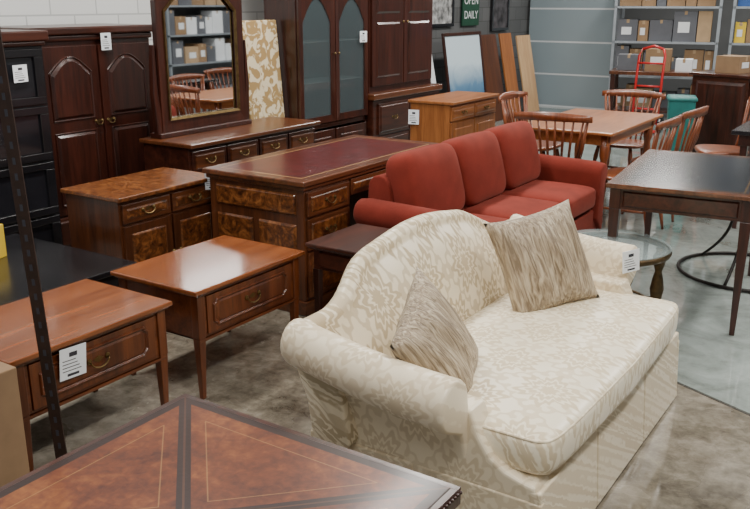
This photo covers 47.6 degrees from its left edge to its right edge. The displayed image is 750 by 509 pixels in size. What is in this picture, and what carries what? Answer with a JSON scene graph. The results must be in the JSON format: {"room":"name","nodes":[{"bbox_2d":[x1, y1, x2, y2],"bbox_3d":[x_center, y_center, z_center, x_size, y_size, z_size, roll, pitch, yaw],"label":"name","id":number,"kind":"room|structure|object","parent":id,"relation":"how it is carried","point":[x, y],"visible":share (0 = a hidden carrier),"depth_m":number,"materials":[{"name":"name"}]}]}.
{"room":"second-hand shop","nodes":[
{"label":"second-hand shop","id":0,"kind":"room"},
{"bbox_2d":[0,0,263,44],"bbox_3d":[-2.740,-1.728,5.432,0.150,3.600,10.500,11,20,32],"label":"wall","id":1,"kind":"structure","parent":0,"point":[12,12],"depth_m":6.22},
{"bbox_2d":[30,104,749,508],"bbox_3d":[3.444,-0.417,7.507,10.300,0.100,20.000,11,20,32],"label":"floor","id":2,"kind":"structure","parent":0,"point":[696,455],"depth_m":3.89,"materials":[{"name":"concrete"}]},
{"bbox_2d":[0,361,29,486],"bbox_3d":[-1.463,0.657,2.753,0.410,0.565,0.480,11,20,32],"label":"cardboard box","id":3,"kind":"object","parent":2,"relation":"on","point":[14,464],"visible":0.86,"depth_m":2.78,"materials":[{"name":"brown cardboard"}]},
{"bbox_2d":[0,29,62,244],"bbox_3d":[-2.437,-0.531,5.044,0.543,1.530,0.980,11,20,32],"label":"bookcase","id":4,"kind":"object","parent":2,"relation":"on","point":[22,48],"visible":0.7,"depth_m":5.10,"materials":[{"name":"black wood"}]},
{"bbox_2d":[0,28,66,458],"bbox_3d":[-1.129,-0.228,2.688,0.117,2.300,0.056,-7,18,-21],"label":"upright","id":5,"kind":"object","parent":2,"relation":"on","point":[7,117],"visible":0.91,"depth_m":2.74,"materials":[{"name":"black metal"}]},
{"bbox_2d":[0,233,136,305],"bbox_3d":[-2.016,0.354,3.968,1.000,0.450,1.500,11,20,32],"label":"table","id":6,"kind":"object","parent":2,"relation":"on","point":[59,265],"visible":0.52,"depth_m":4.16,"materials":[{"name":"black wood"}]},
{"bbox_2d":[0,224,6,258],"bbox_3d":[-1.993,-0.062,4.278,0.200,0.170,0.140,5,17,16],"label":"carton","id":7,"kind":"object","parent":6,"relation":"on","point":[3,253],"visible":1,"depth_m":4.30,"materials":[{"name":"yellow cardboard"}]},
{"bbox_2d":[0,23,153,246],"bbox_3d":[-2.052,-0.800,5.924,0.592,1.540,1.000,11,20,32],"label":"wardrobe","id":8,"kind":"object","parent":2,"relation":"on","point":[97,74],"visible":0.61,"depth_m":5.65,"materials":[{"name":"brown wood"}]},
{"bbox_2d":[0,279,171,471],"bbox_3d":[-1.261,0.487,3.401,0.540,0.520,0.750,11,20,32],"label":"side table","id":9,"kind":"object","parent":2,"relation":"on","point":[101,334],"visible":0.8,"depth_m":3.28,"materials":[{"name":"brown wood"}]},
{"bbox_2d":[60,167,212,262],"bbox_3d":[-1.326,-0.098,4.990,0.511,0.730,0.770,11,20,32],"label":"base cabinet","id":10,"kind":"object","parent":2,"relation":"on","point":[137,217],"visible":0.64,"depth_m":4.74,"materials":[{"name":"brown wood"}]},
{"bbox_2d":[110,235,304,398],"bbox_3d":[-0.775,0.278,4.098,0.540,0.520,0.750,11,20,32],"label":"side table","id":11,"kind":"object","parent":2,"relation":"on","point":[214,287],"visible":0.89,"depth_m":3.88,"materials":[{"name":"brown wood"}]},
{"bbox_2d":[139,116,320,172],"bbox_3d":[-1.016,-0.534,6.328,0.500,0.800,1.400,11,20,32],"label":"dresser","id":12,"kind":"object","parent":2,"relation":"on","point":[194,152],"visible":0.39,"depth_m":5.90,"materials":[{"name":"brown wood"}]},
{"bbox_2d":[148,0,251,138],"bbox_3d":[-1.236,-1.434,5.986,0.110,1.120,0.950,11,20,32],"label":"dresser mirror","id":13,"kind":"object","parent":12,"relation":"on","point":[199,79],"visible":1,"depth_m":5.97,"materials":[{"name":"brown wood"}]},
{"bbox_2d":[165,0,236,116],"bbox_3d":[-1.230,-1.447,5.977,0.010,0.920,0.700,11,20,32],"label":"mirror glass","id":14,"kind":"object","parent":13,"relation":"attached to","point":[201,35],"depth_m":5.99,"materials":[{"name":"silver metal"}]},
{"bbox_2d":[0,393,461,508],"bbox_3d":[-0.459,0.877,2.126,0.998,0.502,0.997,11,20,32],"label":"coffee table","id":15,"kind":"object","parent":2,"relation":"on","point":[189,451],"visible":1,"depth_m":2.24,"materials":[{"name":"wood"}]},
{"bbox_2d":[242,20,284,119],"bbox_3d":[-0.914,-1.170,7.155,0.162,1.547,0.440,11,20,32],"label":"fabric panel","id":16,"kind":"object","parent":2,"relation":"on","point":[260,36],"visible":0.33,"depth_m":7.05,"materials":[{"name":"beige fabric"}]},
{"bbox_2d":[264,0,367,142],"bbox_3d":[-0.496,-1.718,7.704,0.403,2.280,1.140,11,20,32],"label":"curio cabinet","id":17,"kind":"object","parent":2,"relation":"on","point":[323,44],"visible":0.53,"depth_m":7.83,"materials":[{"name":"brown wood"}]},
{"bbox_2d":[202,135,436,315],"bbox_3d":[-0.260,-0.257,5.453,0.762,0.770,1.550,11,20,32],"label":"desk","id":18,"kind":"object","parent":2,"relation":"on","point":[292,198],"visible":0.41,"depth_m":4.85,"materials":[{"name":"brown wood"}]},
{"bbox_2d":[305,223,388,312],"bbox_3d":[-0.018,0.196,4.296,0.480,0.565,0.460,11,20,32],"label":"end table","id":19,"kind":"object","parent":2,"relation":"on","point":[333,252],"visible":0.3,"depth_m":4.18,"materials":[{"name":"brown wood"}]},
{"bbox_2d":[367,0,442,139],"bbox_3d":[0.102,-2.064,8.690,0.652,2.380,1.340,11,20,32],"label":"armoire","id":20,"kind":"object","parent":2,"relation":"on","point":[399,31],"visible":0.47,"depth_m":8.46,"materials":[{"name":"brown wood"}]},
{"bbox_2d":[431,59,435,82],"bbox_3d":[0.750,-2.271,11.057,0.311,1.425,0.120,11,20,32],"label":"leaning board","id":21,"kind":"object","parent":2,"relation":"on","point":[433,80],"visible":0.08,"depth_m":11.05,"materials":[{"name":"white"}]},
{"bbox_2d":[408,91,499,142],"bbox_3d":[0.743,-1.053,7.977,0.473,0.850,0.957,11,20,32],"label":"sideboard","id":22,"kind":"object","parent":2,"relation":"on","point":[438,118],"visible":0.6,"depth_m":7.62,"materials":[{"name":"brown wood"}]},
{"bbox_2d":[441,31,486,92],"bbox_3d":[1.258,-2.387,11.673,0.222,1.288,1.100,11,20,32],"label":"framed picture","id":23,"kind":"object","parent":2,"relation":"on","point":[462,51],"visible":0.59,"depth_m":11.61,"materials":[{"name":"brown wood"}]},
{"bbox_2d":[280,209,678,508],"bbox_3d":[0.533,0.335,3.296,0.962,0.870,1.858,11,20,32],"label":"loveseat","id":24,"kind":"object","parent":2,"relation":"on","point":[560,399],"visible":0.81,"depth_m":2.88,"materials":[{"name":"beige fabric"}]},
{"bbox_2d":[390,267,477,392],"bbox_3d":[0.206,0.309,2.789,0.239,0.471,0.506,4,17,14],"label":"throw pillow","id":25,"kind":"object","parent":24,"relation":"on","point":[430,334],"visible":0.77,"depth_m":2.71,"materials":[{"name":"fabric"}]},
{"bbox_2d":[484,199,599,312],"bbox_3d":[0.696,0.029,3.518,0.481,0.454,0.235,-9,19,-28],"label":"throw pillow","id":26,"kind":"object","parent":24,"relation":"on","point":[541,256],"visible":0.98,"depth_m":3.44,"materials":[{"name":"fabric"}]},
{"bbox_2d":[463,289,678,472],"bbox_3d":[0.636,0.375,3.237,0.716,0.177,1.470,11,20,32],"label":"seat cushion","id":27,"kind":"object","parent":24,"relation":"on","point":[545,381],"depth_m":2.95,"materials":[{"name":"beige fabric"}]},
{"bbox_2d":[353,121,607,232],"bbox_3d":[0.770,-0.329,5.510,0.793,0.876,2.120,11,20,32],"label":"sofa","id":28,"kind":"object","parent":2,"relation":"on","point":[494,174],"visible":0.62,"depth_m":5.37,"materials":[{"name":"red fabric"}]},
{"bbox_2d":[386,143,464,210],"bbox_3d":[0.309,-0.418,5.066,0.281,0.446,0.571,-7,10,36],"label":"cushion","id":29,"kind":"object","parent":28,"relation":"on","point":[428,176],"depth_m":4.88,"materials":[{"name":"red fabric"}]},
{"bbox_2d":[442,131,505,206],"bbox_3d":[0.633,-0.558,5.536,0.281,0.446,0.571,-7,10,36],"label":"cushion","id":30,"kind":"object","parent":28,"relation":"on","point":[479,156],"depth_m":5.38,"materials":[{"name":"red fabric"}]},
{"bbox_2d":[470,213,508,222],"bbox_3d":[0.520,-0.111,5.012,0.618,0.181,0.582,11,20,32],"label":"seat cushion","id":31,"kind":"object","parent":28,"relation":"on","point":[489,218],"depth_m":5.08,"materials":[{"name":"red fabric"}]},
{"bbox_2d":[462,194,558,218],"bbox_3d":[0.843,-0.251,5.483,0.618,0.181,0.582,11,20,32],"label":"seat cushion","id":32,"kind":"object","parent":28,"relation":"on","point":[496,205],"depth_m":5.37,"materials":[{"name":"red fabric"}]},
{"bbox_2d":[484,121,540,189],"bbox_3d":[0.956,-0.699,6.006,0.281,0.446,0.571,-7,10,36],"label":"cushion","id":33,"kind":"object","parent":28,"relation":"on","point":[516,140],"depth_m":5.85,"materials":[{"name":"red fabric"}]},
{"bbox_2d":[501,180,595,218],"bbox_3d":[1.167,-0.392,5.953,0.618,0.181,0.582,11,20,32],"label":"seat cushion","id":34,"kind":"object","parent":28,"relation":"on","point":[581,194],"depth_m":5.83,"materials":[{"name":"red fabric"}]},
{"bbox_2d":[481,34,503,121],"bbox_3d":[1.719,-2.578,12.424,0.271,1.229,0.550,11,20,32],"label":"leaning board","id":35,"kind":"object","parent":2,"relation":"on","point":[493,77],"visible":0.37,"depth_m":12.43,"materials":[{"name":"brown wood"}]},
{"bbox_2d":[498,33,520,116],"bbox_3d":[2.060,-2.736,12.954,0.271,1.229,0.400,11,20,32],"label":"leaning board","id":36,"kind":"object","parent":2,"relation":"on","point":[505,41],"visible":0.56,"depth_m":12.90,"materials":[{"name":"brown wood"}]},
{"bbox_2d":[515,35,538,110],"bbox_3d":[2.411,-2.852,13.428,0.261,1.180,0.500,11,20,32],"label":"leaning board","id":37,"kind":"object","parent":2,"relation":"on","point":[524,51],"visible":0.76,"depth_m":13.41,"materials":[{"name":"brown wood"}]},
{"bbox_2d":[498,91,560,155],"bbox_3d":[1.428,-1.018,7.777,0.521,0.901,0.600,11,20,32],"label":"chair","id":38,"kind":"object","parent":2,"relation":"on","point":[503,97],"visible":0.28,"depth_m":7.78,"materials":[{"name":"brown wood"}]},
{"bbox_2d":[514,111,592,158],"bbox_3d":[1.429,-0.699,6.708,0.600,0.901,0.521,8,18,25],"label":"chair","id":39,"kind":"object","parent":2,"relation":"on","point":[555,117],"visible":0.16,"depth_m":6.41,"materials":[{"name":"brown wood"}]},
{"bbox_2d":[528,108,662,222],"bbox_3d":[1.811,-0.765,7.189,0.800,0.750,1.360,11,20,32],"label":"dining table","id":40,"kind":"object","parent":2,"relation":"on","point":[607,128],"visible":0.53,"depth_m":6.79,"materials":[{"name":"brown wood"}]},
{"bbox_2d":[580,231,671,298],"bbox_3d":[1.270,0.159,4.599,0.604,0.462,0.604,11,20,32],"label":"glass table","id":41,"kind":"object","parent":2,"relation":"on","point":[663,253],"visible":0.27,"depth_m":4.58,"materials":[{"name":"brown glass"}]},
{"bbox_2d":[593,89,665,168],"bbox_3d":[2.297,-1.056,7.905,0.600,0.901,0.521,12,20,35],"label":"chair","id":42,"kind":"object","parent":2,"relation":"on","point":[627,143],"visible":0.39,"depth_m":7.91,"materials":[{"name":"brown wood"}]},
{"bbox_2d":[603,114,682,228],"bbox_3d":[1.976,-0.606,6.397,0.521,0.901,0.600,11,20,32],"label":"chair","id":43,"kind":"object","parent":2,"relation":"on","point":[674,122],"visible":0.31,"depth_m":6.16,"materials":[{"name":"brown wood"}]},
{"bbox_2d":[631,45,665,132],"bbox_3d":[3.627,-2.207,11.338,0.440,1.137,0.387,11,20,32],"label":"hand truck","id":44,"kind":"object","parent":2,"relation":"on","point":[659,120],"visible":0.46,"depth_m":11.35,"materials":[{"name":"red paint"}]},
{"bbox_2d":[609,68,700,112],"bbox_3d":[3.973,-2.250,12.158,1.200,0.750,0.560,7,18,21],"label":"workbench","id":45,"kind":"object","parent":2,"relation":"on","point":[614,78],"visible":0.46,"depth_m":12.03,"materials":[{"name":"brown wood"}]},
{"bbox_2d":[617,53,641,70],"bbox_3d":[3.631,-2.749,12.131,0.300,0.221,0.262,7,18,21],"label":"storage box","id":46,"kind":"object","parent":45,"relation":"on","point":[626,61],"visible":0.85,"depth_m":12.02,"materials":[{"name":"cardboard"}]},
{"bbox_2d":[612,106,666,112],"bbox_3d":[3.973,-2.078,12.209,1.040,0.030,0.440,7,18,21],"label":"shelf","id":47,"kind":"object","parent":45,"relation":"attached to","point":[619,108],"depth_m":12.16,"materials":[{"name":"wood"}]},
{"bbox_2d":[644,48,672,71],"bbox_3d":[4.004,-2.751,11.999,0.340,0.301,0.263,7,18,21],"label":"storage box","id":48,"kind":"object","parent":45,"relation":"on","point":[652,54],"visible":0.76,"depth_m":11.89,"materials":[{"name":"cardboard"}]},
{"bbox_2d":[675,58,692,71],"bbox_3d":[4.326,-2.652,11.895,0.220,0.171,0.242,7,18,21],"label":"storage box","id":49,"kind":"object","parent":45,"relation":"on","point":[682,64],"visible":1,"depth_m":11.79,"materials":[{"name":"cardboard"}]},
{"bbox_2d":[607,0,722,104],"bbox_3d":[4.333,-3.312,12.656,1.490,2.500,0.480,7,18,21],"label":"shelving","id":50,"kind":"object","parent":2,"relation":"on","point":[615,42],"visible":0.48,"depth_m":12.55,"materials":[{"name":"grey metal"}]},
{"bbox_2d":[617,88,625,105],"bbox_3d":[3.780,-2.423,13.153,0.180,0.271,0.310,7,18,21],"label":"storage box","id":51,"kind":"object","parent":50,"relation":"on","point":[620,98],"visible":0.29,"depth_m":13.02,"materials":[{"name":"cardboard"}]},
{"bbox_2d":[614,45,631,67],"bbox_3d":[3.785,-2.978,12.985,0.189,0.430,0.361,7,18,21],"label":"storage box","id":52,"kind":"object","parent":50,"relation":"on","point":[619,48],"visible":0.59,"depth_m":12.80,"materials":[{"name":"cardboard"}]},
{"bbox_2d":[617,19,639,40],"bbox_3d":[3.830,-3.395,12.842,0.287,0.312,0.330,7,18,21],"label":"storage box","id":53,"kind":"object","parent":50,"relation":"on","point":[627,30],"visible":0.95,"depth_m":12.70,"materials":[{"name":"cardboard"}]},
{"bbox_2d":[625,83,633,105],"bbox_3d":[3.937,-2.445,13.081,0.134,0.355,0.298,7,18,21],"label":"storage box","id":54,"kind":"object","parent":50,"relation":"on","point":[629,85],"visible":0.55,"depth_m":12.96,"materials":[{"name":"cardboard"}]},
{"bbox_2d":[620,0,641,5],"bbox_3d":[3.842,-3.905,12.685,0.313,0.380,0.271,7,18,21],"label":"storage box","id":55,"kind":"object","parent":50,"relation":"on","point":[622,2],"visible":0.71,"depth_m":12.61,"materials":[{"name":"cardboard"}]},
{"bbox_2d":[630,48,644,68],"bbox_3d":[3.972,-2.934,12.920,0.191,0.385,0.300,7,18,21],"label":"storage box","id":56,"kind":"object","parent":50,"relation":"on","point":[632,50],"visible":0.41,"depth_m":12.76,"materials":[{"name":"cardboard"}]},
{"bbox_2d":[637,20,649,40],"bbox_3d":[4.041,-3.362,12.763,0.143,0.294,0.355,7,18,21],"label":"storage box","id":57,"kind":"object","parent":50,"relation":"on","point":[643,27],"visible":0.92,"depth_m":12.61,"materials":[{"name":"cardboard"}]},
{"bbox_2d":[635,87,653,106],"bbox_3d":[4.123,-2.399,13.016,0.243,0.304,0.284,7,18,21],"label":"storage box","id":58,"kind":"object","parent":50,"relation":"on","point":[640,102],"visible":0.38,"depth_m":12.90,"materials":[{"name":"cardboard"}]},
{"bbox_2d":[642,52,650,75],"bbox_3d":[4.191,-2.884,12.843,0.256,0.333,0.282,7,18,21],"label":"storage box","id":59,"kind":"object","parent":50,"relation":"on","point":[644,55],"visible":0.12,"depth_m":12.75,"materials":[{"name":"cardboard"}]},
{"bbox_2d":[642,0,656,5],"bbox_3d":[4.087,-3.838,12.601,0.191,0.298,0.335,7,18,21],"label":"storage box","id":60,"kind":"object","parent":50,"relation":"on","point":[644,2],"visible":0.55,"depth_m":12.49,"materials":[{"name":"cardboard"}]},
{"bbox_2d":[648,20,673,41],"bbox_3d":[4.269,-3.342,12.673,0.326,0.306,0.265,7,18,21],"label":"storage box","id":61,"kind":"object","parent":50,"relation":"on","point":[659,30],"visible":0.87,"depth_m":12.56,"materials":[{"name":"cardboard"}]},
{"bbox_2d":[657,0,666,5],"bbox_3d":[4.248,-3.801,12.545,0.132,0.260,0.282,7,18,21],"label":"storage box","id":62,"kind":"object","parent":50,"relation":"on","point":[659,2],"visible":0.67,"depth_m":12.45,"materials":[{"name":"cardboard"}]},
{"bbox_2d":[652,90,676,107],"bbox_3d":[4.399,-2.344,12.917,0.328,0.256,0.339,7,18,21],"label":"storage box","id":63,"kind":"object","parent":50,"relation":"on","point":[664,103],"visible":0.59,"depth_m":12.78,"materials":[{"name":"cardboard"}]},
{"bbox_2d":[667,0,685,5],"bbox_3d":[4.436,-3.815,12.461,0.250,0.334,0.288,7,18,21],"label":"storage box","id":64,"kind":"object","parent":50,"relation":"on","point":[669,2],"visible":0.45,"depth_m":12.37,"materials":[{"name":"cardboard"}]},
{"bbox_2d":[671,57,683,76],"bbox_3d":[4.458,-2.822,12.749,0.298,0.266,0.318,7,18,21],"label":"storage box","id":65,"kind":"object","parent":50,"relation":"on","point":[673,63],"visible":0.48,"depth_m":12.60,"materials":[{"name":"cardboard"}]},
{"bbox_2d":[677,88,689,94],"bbox_3d":[4.641,-2.342,12.815,0.171,0.310,0.338,7,18,21],"label":"storage box","id":66,"kind":"object","parent":50,"relation":"on","point":[680,91],"visible":0.42,"depth_m":12.65,"materials":[{"name":"cardboard"}]},
{"bbox_2d":[672,11,698,41],"bbox_3d":[4.579,-3.366,12.535,0.318,0.432,0.351,7,18,21],"label":"storage box","id":67,"kind":"object","parent":50,"relation":"on","point":[685,22],"visible":0.98,"depth_m":12.38,"materials":[{"name":"cardboard"}]},
{"bbox_2d":[686,0,697,5],"bbox_3d":[4.630,-3.820,12.379,0.143,0.391,0.334,7,18,21],"label":"storage box","id":68,"kind":"object","parent":50,"relation":"on","point":[688,2],"visible":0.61,"depth_m":12.28,"materials":[{"name":"cardboard"}]},
{"bbox_2d":[682,49,704,76],"bbox_3d":[4.731,-2.846,12.627,0.266,0.384,0.280,7,18,21],"label":"storage box","id":69,"kind":"object","parent":50,"relation":"on","point":[697,55],"visible":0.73,"depth_m":12.48,"materials":[{"name":"cardboard"}]},
{"bbox_2d":[696,11,713,41],"bbox_3d":[4.827,-3.339,12.440,0.191,0.434,0.355,7,18,21],"label":"storage box","id":70,"kind":"object","parent":50,"relation":"on","point":[705,18],"visible":1,"depth_m":12.28,"materials":[{"name":"cardboard"}]},
{"bbox_2d":[697,0,715,5],"bbox_3d":[4.821,-3.784,12.309,0.245,0.362,0.302,7,18,21],"label":"storage box","id":71,"kind":"object","parent":50,"relation":"on","point":[700,2],"visible":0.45,"depth_m":12.21,"materials":[{"name":"cardboard"}]},
{"bbox_2d":[703,50,713,70],"bbox_3d":[4.921,-2.818,12.555,0.121,0.372,0.316,7,18,21],"label":"storage box","id":72,"kind":"object","parent":50,"relation":"on","point":[708,57],"visible":0.86,"depth_m":12.40,"materials":[{"name":"cardboard"}]},
{"bbox_2d":[621,106,708,221],"bbox_3d":[2.377,-0.769,6.944,0.521,0.901,0.600,12,21,36],"label":"chair","id":73,"kind":"object","parent":2,"relation":"on","point":[693,136],"visible":0.26,"depth_m":6.67,"materials":[{"name":"brown wood"}]},
{"bbox_2d":[606,149,749,335],"bbox_3d":[1.861,-0.126,5.032,0.760,0.760,1.240,8,19,26],"label":"table","id":74,"kind":"object","parent":2,"relation":"on","point":[692,184],"visible":0.92,"depth_m":4.56,"materials":[{"name":"brown wood"}]},
{"bbox_2d":[666,94,697,150],"bbox_3d":[3.118,-1.238,8.736,0.290,0.770,0.350,5,17,16],"label":"bin","id":75,"kind":"object","parent":2,"relation":"on","point":[677,104],"visible":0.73,"depth_m":8.53,"materials":[{"name":"plastic"}]},
{"bbox_2d":[676,221,749,292],"bbox_3d":[2.414,-0.091,5.462,0.864,0.442,0.864,11,20,32],"label":"iron stand","id":76,"kind":"object","parent":2,"relation":"on","point":[706,252],"visible":0.62,"depth_m":5.59,"materials":[{"name":"black metal"}]},
{"bbox_2d":[689,70,749,156],"bbox_3d":[3.990,-1.482,9.187,1.200,0.980,0.703,-13,21,-37],"label":"base cabinet","id":77,"kind":"object","parent":2,"relation":"on","point":[726,95],"visible":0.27,"depth_m":8.76,"materials":[{"name":"brown wood"}]},
{"bbox_2d":[715,55,749,73],"bbox_3d":[3.743,-1.985,8.857,0.280,0.171,0.263,-13,21,-37],"label":"storage box","id":78,"kind":"object","parent":77,"relation":"on","point":[734,64],"visible":1,"depth_m":8.76,"materials":[{"name":"cardboard"}]},
{"bbox_2d":[694,97,749,155],"bbox_3d":[3.094,-0.931,7.486,0.521,0.901,0.600,4,17,13],"label":"chair","id":79,"kind":"object","parent":2,"relation":"on","point":[701,148],"visible":0.34,"depth_m":7.50,"materials":[{"name":"brown wood"}]},
{"bbox_2d":[728,0,749,54],"bbox_3d":[5.900,-3.119,12.010,1.640,2.500,0.480,7,18,21],"label":"shelving","id":80,"kind":"object","parent":2,"relation":"on","point":[735,7],"visible":0.47,"depth_m":12.05,"materials":[{"name":"grey metal"}]},
{"bbox_2d":[733,22,746,42],"bbox_3d":[5.261,-3.204,12.252,0.143,0.283,0.339,7,18,21],"label":"storage box","id":81,"kind":"object","parent":80,"relation":"on","point":[740,27],"visible":1,"depth_m":12.10,"materials":[{"name":"cardboard"}]},
{"bbox_2d":[738,0,749,5],"bbox_3d":[5.284,-3.696,12.095,0.192,0.317,0.272,7,18,21],"label":"storage box","id":82,"kind":"object","parent":80,"relation":"on","point":[740,2],"visible":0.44,"depth_m":12.02,"materials":[{"name":"blue plastic"}]},
{"bbox_2d":[745,19,749,42],"bbox_3d":[5.439,-3.204,12.178,0.215,0.325,0.358,7,18,21],"label":"storage box","id":83,"kind":"object","parent":80,"relation":"on","point":[747,38],"visible":1,"depth_m":12.07,"materials":[{"name":"cardboard"}]},
{"bbox_2d":[731,120,749,228],"bbox_3d":[3.328,-0.630,6.710,0.840,0.765,1.100,11,20,32],"label":"table","id":84,"kind":"object","parent":2,"relation":"on","point":[743,130],"visible":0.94,"depth_m":6.42,"materials":[{"name":"brown wood"}]},
{"bbox_2d":[432,0,530,107],"bbox_3d":[2.410,-4.159,13.569,0.600,3.600,9.650,11,20,32],"label":"wall","id":85,"kind":"structure","parent":0,"point":[519,11],"depth_m":12.88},
{"bbox_2d":[432,0,454,26],"bbox_3d":[0.897,-3.428,11.610,0.030,0.620,0.750,11,20,32],"label":"framed picture","id":86,"kind":"object","parent":85,"relation":"attached to","point":[443,10],"visible":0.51,"depth_m":11.71,"materials":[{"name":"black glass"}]},
{"bbox_2d":[461,0,478,25],"bbox_3d":[1.390,-3.610,12.342,0.024,0.550,0.520,11,20,32],"label":"sign","id":87,"kind":"object","parent":85,"relation":"attached to","point":[470,8],"visible":1,"depth_m":12.34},
{"bbox_2d":[490,0,509,30],"bbox_3d":[1.943,-3.872,13.133,0.030,0.800,0.600,11,20,32],"label":"framed picture","id":88,"kind":"object","parent":85,"relation":"attached to","point":[499,8],"visible":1,"depth_m":13.17,"materials":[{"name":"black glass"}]},
{"bbox_2d":[529,0,614,109],"bbox_3d":[3.188,-3.980,13.669,1.450,3.200,0.080,11,20,32],"label":"door","id":89,"kind":"structure","parent":85,"relation":"in","point":[571,40],"depth_m":13.82,"materials":[{"name":"grey metal"}]},
{"bbox_2d":[613,0,624,87],"bbox_3d":[3.830,-3.904,13.238,0.100,3.300,0.140,11,20,32],"label":"door frame","id":90,"kind":"structure","parent":85,"relation":"attached to","point":[622,14],"depth_m":13.28,"materials":[{"name":"metal"}]},
{"bbox_2d":[619,0,749,90],"bbox_3d":[8.633,-4.391,14.343,10.100,3.600,0.150,11,20,32],"label":"wall","id":91,"kind":"structure","parent":0,"point":[741,15],"depth_m":16.23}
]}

